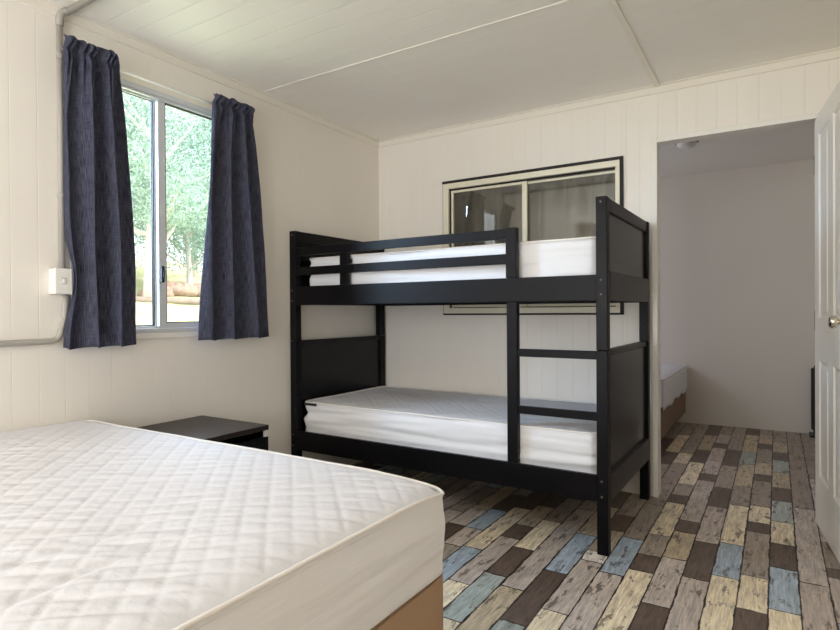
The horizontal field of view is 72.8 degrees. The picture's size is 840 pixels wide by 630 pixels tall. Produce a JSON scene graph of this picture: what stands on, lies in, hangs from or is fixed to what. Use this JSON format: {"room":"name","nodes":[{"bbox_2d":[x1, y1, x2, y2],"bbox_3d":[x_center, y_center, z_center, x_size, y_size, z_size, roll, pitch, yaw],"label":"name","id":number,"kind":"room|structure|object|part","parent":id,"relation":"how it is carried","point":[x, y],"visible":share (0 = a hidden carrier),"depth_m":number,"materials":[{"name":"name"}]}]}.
{"room":"bedroom","nodes":[
{"label":"bedroom","id":0,"kind":"room"},
{"bbox_2d":[0,0,378,464],"bbox_3d":[-1.068,-0.121,3.334,0.100,2.431,7.920,0,0,32],"label":"wall","id":1,"kind":"structure","parent":0,"point":[315,178],"depth_m":2.82,"materials":[{"name":"white paint"}]},
{"bbox_2d":[0,0,95,346],"bbox_3d":[-0.624,-0.595,0.567,3.589,1.452,2.307,0,0,32],"label":"conduit","id":2,"kind":"object","parent":1,"relation":"attached to","point":[61,13],"visible":0.95,"depth_m":2.44,"materials":[{"name":"grey plastic"}]},
{"bbox_2d":[49,268,71,293],"bbox_3d":[-1.534,-0.143,2.435,0.064,0.110,0.071,0,0,32],"label":"switch box","id":3,"kind":"object","parent":1,"relation":"attached to","point":[60,279],"visible":1,"depth_m":2.41,"materials":[{"name":"white plastic"}]},
{"bbox_2d":[63,331,197,339],"bbox_3d":[-1.292,0.101,2.875,0.010,0.030,0.960,0,0,32],"label":"trim","id":4,"kind":"structure","parent":1,"relation":"attached to","point":[183,333],"depth_m":2.88,"materials":[{"name":"white paint"}]},
{"bbox_2d":[60,46,211,104],"bbox_3d":[-1.273,-1.128,2.842,0.079,0.050,1.003,0,0,32],"label":"curtain rod","id":5,"kind":"object","parent":1,"relation":"attached to","point":[61,48],"visible":0.44,"depth_m":2.79,"materials":[{"name":"white plastic"}]},
{"bbox_2d":[63,34,135,349],"bbox_3d":[-1.405,-0.521,2.526,0.126,1.336,0.332,0,0,32],"label":"curtain","id":6,"kind":"object","parent":5,"relation":"hanging from","point":[97,198],"visible":1,"depth_m":2.53,"materials":[{"name":"blue fabric"}]},
{"bbox_3d":[-1.249,-1.128,2.827,0.013,0.013,0.990,0,0,32],"label":"rod","id":7,"kind":"part","parent":5,"relation":"part of","materials":[{"name":"white plastic"}]},
{"bbox_2d":[198,93,268,340],"bbox_3d":[-1.005,-0.528,3.163,0.111,1.329,0.487,0,0,30],"label":"curtain","id":8,"kind":"object","parent":5,"relation":"hanging from","point":[233,292],"visible":1,"depth_m":3.15,"materials":[{"name":"blue fabric"}]},
{"bbox_2d":[69,78,211,332],"bbox_3d":[-1.323,-0.515,2.888,0.093,1.203,0.900,0,0,32],"label":"window","id":9,"kind":"structure","parent":1,"relation":"in","point":[158,100],"depth_m":2.88,"materials":[{"name":"silver metal"}]},
{"bbox_3d":[-1.448,-0.511,2.719,0.022,1.159,0.424,0,0,32],"label":"fixed sash","id":10,"kind":"part","parent":9,"relation":"part of","materials":[{"name":"clear glass"}]},
{"bbox_3d":[-1.206,-0.514,3.054,0.022,1.157,0.438,0,0,32],"label":"sliding sash","id":11,"kind":"part","parent":9,"relation":"part of","materials":[{"name":"clear glass"}]},
{"bbox_2d":[15,0,378,147],"bbox_3d":[-1.692,-1.302,2.226,0.022,0.048,5.200,0,0,32],"label":"trim","id":12,"kind":"structure","parent":1,"relation":"attached to","point":[46,6],"depth_m":2.97,"materials":[{"name":"beige paint"}]},
{"bbox_2d":[49,0,839,177],"bbox_3d":[0.492,-1.401,2.345,3.860,0.120,7.980,0,0,32],"label":"ceiling","id":13,"kind":"structure","parent":0,"point":[573,50],"depth_m":2.86,"materials":[{"name":"white paint"}]},
{"bbox_2d":[263,0,571,91],"bbox_3d":[-0.101,-1.338,2.888,2.018,0.004,0.009,0,0,32],"label":"trim","id":14,"kind":"structure","parent":13,"relation":"attached to","point":[566,0],"depth_m":2.80,"materials":[{"name":"white paint"}]},
{"bbox_2d":[607,0,659,86],"bbox_3d":[0.022,-1.324,1.154,0.030,0.012,5.200,0,0,32],"label":"trim","id":15,"kind":"structure","parent":13,"relation":"attached to","point":[614,5],"depth_m":2.76,"materials":[{"name":"beige paint"}]},
{"bbox_2d":[675,140,698,149],"bbox_3d":[2.098,-1.335,4.479,0.170,0.060,0.170,0,0,32],"label":"ceiling light","id":16,"kind":"object","parent":13,"relation":"attached to","point":[687,145],"visible":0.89,"depth_m":4.44,"materials":[{"name":"glass"}]},
{"bbox_2d":[351,422,839,629],"bbox_3d":[0.513,1.090,2.369,3.640,0.001,7.740,0,0,32],"label":"floor","id":17,"kind":"structure","parent":0,"point":[732,539],"depth_m":2.63,"materials":[{"name":"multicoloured wood"}]},
{"bbox_2d":[136,415,268,450],"bbox_3d":[-1.048,0.817,2.752,0.504,0.561,0.379,0,0,32],"label":"nightstand","id":18,"kind":"object","parent":17,"relation":"on","point":[229,431],"visible":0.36,"depth_m":2.73,"materials":[{"name":"black wood"}]},
{"bbox_3d":[-0.955,0.828,2.906,0.499,0.537,0.018,0,0,32],"label":"panel","id":19,"kind":"part","parent":18,"relation":"part of","materials":[{"name":"black wood"}]},
{"bbox_3d":[-0.847,0.708,2.625,0.018,0.230,0.338,0,0,32],"label":"drawer","id":20,"kind":"part","parent":18,"relation":"part of","materials":[{"name":"black wood"}]},
{"bbox_2d":[371,573,442,629],"bbox_3d":[-1.064,0.910,1.464,1.833,0.392,1.378,0,0,32],"label":"bed base","id":21,"kind":"object","parent":17,"relation":"on","point":[424,610],"visible":0.06,"depth_m":1.45,"materials":[{"name":"brown wood"}]},
{"bbox_2d":[0,420,444,629],"bbox_3d":[-1.070,0.576,1.462,1.858,0.272,1.407,0,0,32],"label":"mattress","id":22,"kind":"object","parent":21,"relation":"on","point":[104,525],"visible":1,"depth_m":1.24,"materials":[{"name":"white fabric"}]},
{"bbox_2d":[289,196,649,556],"bbox_3d":[0.264,0.274,3.486,1.982,1.622,0.954,0,0,33],"label":"bunk bed","id":23,"kind":"object","parent":17,"relation":"on","point":[320,368],"visible":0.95,"depth_m":2.99,"materials":[{"name":"black wood"}]},
{"bbox_3d":[-0.793,-0.184,3.627,0.050,0.695,0.050,0,0,33],"label":"leg","id":24,"kind":"part","parent":23,"relation":"part of","materials":[{"name":"black wood"}]},
{"bbox_3d":[-0.788,0.628,3.632,0.050,0.925,0.050,0,0,33],"label":"leg","id":25,"kind":"part","parent":23,"relation":"part of","materials":[{"name":"black wood"}]},
{"bbox_3d":[-0.551,-0.334,4.005,0.018,0.280,0.850,0,0,33],"label":"panel","id":26,"kind":"part","parent":23,"relation":"part of","materials":[{"name":"black wood"}]},
{"bbox_3d":[-0.552,-0.504,4.004,0.038,0.062,0.850,0,0,33],"label":"rail","id":27,"kind":"part","parent":23,"relation":"part of","materials":[{"name":"black wood"}]},
{"bbox_3d":[-0.547,0.175,4.008,0.030,0.032,0.850,0,0,33],"label":"rail","id":28,"kind":"part","parent":23,"relation":"part of","materials":[{"name":"black wood"}]},
{"bbox_3d":[-0.546,0.463,4.010,0.018,0.543,0.850,0,0,33],"label":"panel","id":29,"kind":"part","parent":23,"relation":"part of","materials":[{"name":"black wood"}]},
{"bbox_3d":[-0.452,-0.261,3.420,0.064,0.300,0.020,0,0,33],"label":"guard post","id":30,"kind":"part","parent":23,"relation":"part of","materials":[{"name":"black wood"}]},
{"bbox_3d":[-0.562,-0.135,4.014,0.022,0.133,0.850,0,0,33],"label":"rail","id":31,"kind":"part","parent":23,"relation":"part of","materials":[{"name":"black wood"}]},
{"bbox_3d":[-0.307,-0.192,4.384,0.050,0.695,0.050,0,0,33],"label":"leg","id":32,"kind":"part","parent":23,"relation":"part of","materials":[{"name":"black wood"}]},
{"bbox_3d":[-0.301,0.620,4.389,0.050,0.925,0.050,0,0,33],"label":"leg","id":33,"kind":"part","parent":23,"relation":"part of","materials":[{"name":"black wood"}]},
{"bbox_3d":[-0.174,-0.276,3.218,1.434,0.050,0.020,0,0,33],"label":"guard rail","id":34,"kind":"part","parent":23,"relation":"part of","materials":[{"name":"black wood"}]},
{"bbox_3d":[-0.175,-0.400,3.217,1.434,0.050,0.020,0,0,33],"label":"guard rail","id":35,"kind":"part","parent":23,"relation":"part of","materials":[{"name":"black wood"}]},
{"bbox_3d":[0.013,-0.122,3.098,1.878,0.118,0.022,0,0,33],"label":"rail","id":36,"kind":"part","parent":23,"relation":"part of","materials":[{"name":"black wood"}]},
{"bbox_3d":[0.019,0.791,3.104,1.878,0.120,0.022,0,0,33],"label":"rail","id":37,"kind":"part","parent":23,"relation":"part of","materials":[{"name":"black wood"}]},
{"bbox_2d":[304,386,596,473],"bbox_3d":[0.271,0.666,3.492,1.892,0.277,0.904,0,0,33],"label":"mattress","id":38,"kind":"object","parent":23,"relation":"on","point":[465,423],"visible":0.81,"depth_m":3.16,"materials":[{"name":"white fabric"}]},
{"bbox_2d":[309,236,595,285],"bbox_3d":[0.280,-0.246,3.492,1.874,0.273,0.875,0,0,33],"label":"mattress","id":39,"kind":"object","parent":23,"relation":"on","point":[569,256],"visible":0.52,"depth_m":2.97,"materials":[{"name":"white fabric"}]},
{"bbox_3d":[0.510,-0.131,3.872,1.878,0.118,0.022,0,0,33],"label":"rail","id":40,"kind":"part","parent":23,"relation":"part of","materials":[{"name":"black wood"}]},
{"bbox_3d":[0.457,-0.307,2.821,0.056,0.247,0.037,0,0,33],"label":"ladder post","id":41,"kind":"part","parent":23,"relation":"part of","materials":[{"name":"black wood"}]},
{"bbox_3d":[0.463,0.333,2.824,0.054,0.792,0.037,0,0,33],"label":"ladder post","id":42,"kind":"part","parent":23,"relation":"part of","materials":[{"name":"black wood"}]},
{"bbox_3d":[0.829,-0.188,2.585,0.050,0.695,0.050,0,0,33],"label":"leg","id":43,"kind":"part","parent":23,"relation":"part of","materials":[{"name":"black wood"}]},
{"bbox_3d":[0.835,0.624,2.590,0.050,0.925,0.050,0,0,33],"label":"leg","id":44,"kind":"part","parent":23,"relation":"part of","materials":[{"name":"black wood"}]},
{"bbox_3d":[1.072,-0.337,2.963,0.018,0.280,0.850,0,0,33],"label":"panel","id":45,"kind":"part","parent":23,"relation":"part of","materials":[{"name":"black wood"}]},
{"bbox_3d":[1.075,0.172,2.966,0.030,0.032,0.850,0,0,33],"label":"rail","id":46,"kind":"part","parent":23,"relation":"part of","materials":[{"name":"black wood"}]},
{"bbox_3d":[1.071,-0.508,2.962,0.038,0.062,0.850,0,0,33],"label":"rail","id":47,"kind":"part","parent":23,"relation":"part of","materials":[{"name":"black wood"}]},
{"bbox_3d":[1.077,0.459,2.968,0.018,0.543,0.850,0,0,33],"label":"panel","id":48,"kind":"part","parent":23,"relation":"part of","materials":[{"name":"black wood"}]},
{"bbox_3d":[1.085,-0.139,2.956,0.022,0.133,0.850,0,0,33],"label":"rail","id":49,"kind":"part","parent":23,"relation":"part of","materials":[{"name":"black wood"}]},
{"bbox_3d":[1.091,0.785,2.962,0.022,0.124,0.850,0,0,33],"label":"rail","id":50,"kind":"part","parent":23,"relation":"part of","materials":[{"name":"black wood"}]},
{"bbox_3d":[1.316,-0.196,3.343,0.050,0.695,0.050,0,0,33],"label":"leg","id":51,"kind":"part","parent":23,"relation":"part of","materials":[{"name":"black wood"}]},
{"bbox_3d":[1.321,0.616,3.348,0.050,0.925,0.050,0,0,33],"label":"leg","id":52,"kind":"part","parent":23,"relation":"part of","materials":[{"name":"black wood"}]},
{"bbox_2d":[661,392,685,438],"bbox_3d":[1.456,0.892,5.481,1.840,0.345,1.390,0,0,32],"label":"bed base","id":53,"kind":"object","parent":17,"relation":"on","point":[672,413],"visible":0.2,"depth_m":4.86,"materials":[{"name":"brown wood"}]},
{"bbox_2d":[661,364,687,410],"bbox_3d":[1.458,0.613,5.472,1.865,0.275,1.412,0,0,32],"label":"mattress","id":54,"kind":"object","parent":53,"relation":"on","point":[674,378],"visible":0.25,"depth_m":4.92,"materials":[{"name":"white fabric"}]},
{"bbox_2d":[809,365,814,437],"bbox_3d":[3.587,0.749,4.876,0.425,0.612,0.175,0,0,32],"label":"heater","id":55,"kind":"object","parent":17,"relation":"on","point":[811,434],"visible":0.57,"depth_m":4.97,"materials":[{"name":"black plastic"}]},
{"bbox_3d":[3.603,0.733,4.898,0.400,0.542,0.060,0,0,32],"label":"panel","id":56,"kind":"part","parent":55,"relation":"part of","materials":[{"name":"black plastic"}]},
{"bbox_2d":[379,58,839,495],"bbox_3d":[1.229,-0.137,3.519,3.600,2.431,0.070,0,0,32],"label":"wall","id":57,"kind":"structure","parent":0,"point":[426,348],"depth_m":3.73,"materials":[{"name":"white paint"}]},
{"bbox_2d":[442,156,623,314],"bbox_3d":[0.717,-0.482,3.820,1.260,0.963,0.077,0,0,32],"label":"window","id":58,"kind":"structure","parent":57,"relation":"in","point":[522,177],"depth_m":3.80,"materials":[{"name":"beige metal"}]},
{"bbox_3d":[0.476,-0.475,3.965,0.575,0.838,0.018,0,0,32],"label":"sliding sash","id":59,"kind":"part","parent":58,"relation":"part of","materials":[{"name":"clear glass"}]},
{"bbox_3d":[0.962,-0.476,3.686,0.611,0.838,0.018,0,0,32],"label":"fixed sash","id":60,"kind":"part","parent":58,"relation":"part of","materials":[{"name":"clear glass"}]},
{"bbox_2d":[454,169,615,307],"bbox_3d":[0.796,-0.452,3.942,1.444,1.169,0.129,0,0,32],"label":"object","id":61,"kind":"object","parent":57,"relation":"hanging from","point":[561,209],"visible":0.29,"depth_m":3.92,"materials":[{"name":"clear glass"}]},
{"bbox_2d":[379,47,839,147],"bbox_3d":[1.197,-1.328,3.473,3.600,0.048,0.022,0,0,32],"label":"trim","id":62,"kind":"structure","parent":57,"relation":"attached to","point":[830,54],"depth_m":3.42,"materials":[{"name":"beige paint"}]},
{"bbox_2d":[626,170,627,491],"bbox_3d":[1.255,-0.115,3.460,0.003,2.386,0.003,0,0,32],"label":"trim","id":63,"kind":"structure","parent":57,"relation":"attached to","point":[626,170],"depth_m":3.46,"materials":[{"name":"beige paint"}]},
{"bbox_2d":[651,137,660,497],"bbox_3d":[1.411,0.016,3.404,0.030,2.123,0.098,0,0,32],"label":"trim","id":64,"kind":"structure","parent":57,"relation":"attached to","point":[656,362],"depth_m":3.37,"materials":[{"name":"white paint"}]},
{"bbox_2d":[657,113,818,145],"bbox_3d":[1.752,-1.030,3.182,0.788,0.028,0.096,0,0,32],"label":"trim","id":65,"kind":"structure","parent":57,"relation":"attached to","point":[805,119],"depth_m":3.14,"materials":[{"name":"white paint"}]},
{"bbox_2d":[814,81,839,563],"bbox_3d":[1.889,0.036,2.592,0.166,2.063,0.785,0,0,26],"label":"door","id":66,"kind":"structure","parent":57,"relation":"in","point":[827,123],"depth_m":2.65,"materials":[{"name":"white paint"}]},
{"bbox_3d":[1.697,0.028,2.316,0.065,0.058,0.058,0,0,26],"label":"knob","id":67,"kind":"part","parent":66,"relation":"part of","materials":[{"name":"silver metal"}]},
{"bbox_2d":[660,159,814,433],"bbox_3d":[2.573,-0.160,5.668,3.800,2.431,0.100,0,0,32],"label":"wall","id":68,"kind":"structure","parent":0,"point":[737,311],"depth_m":5.33,"materials":[{"name":"white paint"}]},
{"bbox_2d":[724,170,724,219],"bbox_3d":[2.889,-1.060,5.402,0.005,0.631,0.002,0,0,32],"label":"trim","id":69,"kind":"structure","parent":68,"relation":"attached to","point":[724,170],"depth_m":5.40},
{"label":"outside","id":70,"kind":"structure","parent":0,"visible":0},
{"bbox_2d":[135,257,201,324],"bbox_3d":[-21.625,-1.759,13.036,45.000,6.753,52.000,0,0,32],"label":"grass slope","id":71,"kind":"structure","parent":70,"point":[175,312],"depth_m":14.54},
{"bbox_2d":[125,95,166,195],"bbox_3d":[-12.337,-5.371,18.439,8.261,8.674,7.359,-1,0,-30],"label":"tree","id":72,"kind":"object","parent":71,"relation":"on","point":[128,95],"visible":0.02,"depth_m":18.28,"materials":[{"name":"green plant"}]},
{"bbox_2d":[137,286,173,296],"bbox_3d":[-8.521,-0.706,18.451,0.875,0.543,1.179,0,0,32],"label":"rock","id":73,"kind":"object","parent":71,"relation":"on","point":[170,293],"visible":0.15,"depth_m":18.40,"materials":[{"name":"brown stone"}]},
{"bbox_2d":[122,92,211,296],"bbox_3d":[-7.950,-4.568,17.477,7.110,8.426,6.960,0,0,12],"label":"tree","id":74,"kind":"object","parent":71,"relation":"on","point":[183,202],"visible":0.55,"depth_m":16.71,"materials":[{"name":"green plant"}]},
{"bbox_2d":[123,98,210,243],"bbox_3d":[-12.389,-6.460,21.969,8.838,9.937,8.334,0,0,24],"label":"tree","id":75,"kind":"object","parent":71,"relation":"on","point":[170,116],"visible":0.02,"depth_m":22.12,"materials":[{"name":"green plant"}]},
{"bbox_2d":[136,296,199,304],"bbox_3d":[-6.595,-0.421,16.759,5.640,0.293,0.269,-1,0,-42],"label":"fallen log","id":76,"kind":"object","parent":71,"relation":"on","point":[182,301],"visible":0.12,"depth_m":16.33,"materials":[{"name":"brown wood"}]},
{"bbox_2d":[130,97,210,276],"bbox_3d":[-10.995,-6.788,26.397,9.610,10.194,9.480,0,0,24],"label":"tree","id":77,"kind":"object","parent":71,"relation":"on","point":[194,272],"visible":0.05,"depth_m":25.77,"materials":[{"name":"green plant"}]},
{"bbox_2d":[132,120,211,284],"bbox_3d":[-8.671,-4.253,21.154,7.205,7.313,7.386,0,0,-14],"label":"tree","id":78,"kind":"object","parent":71,"relation":"on","point":[190,263],"visible":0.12,"depth_m":20.61,"materials":[{"name":"green plant"}]},
{"bbox_2d":[167,281,198,296],"bbox_3d":[-8.566,-0.779,19.923,1.405,0.806,1.545,0,0,0],"label":"rock","id":79,"kind":"object","parent":71,"relation":"on","point":[184,289],"visible":0.44,"depth_m":19.52,"materials":[{"name":"brown stone"}]},
{"bbox_2d":[193,283,200,296],"bbox_3d":[-8.146,-0.859,21.280,1.132,0.667,1.249,0,0,4],"label":"rock","id":80,"kind":"object","parent":71,"relation":"on","point":[194,284],"visible":0.12,"depth_m":20.84,"materials":[{"name":"brown stone"}]}
]}

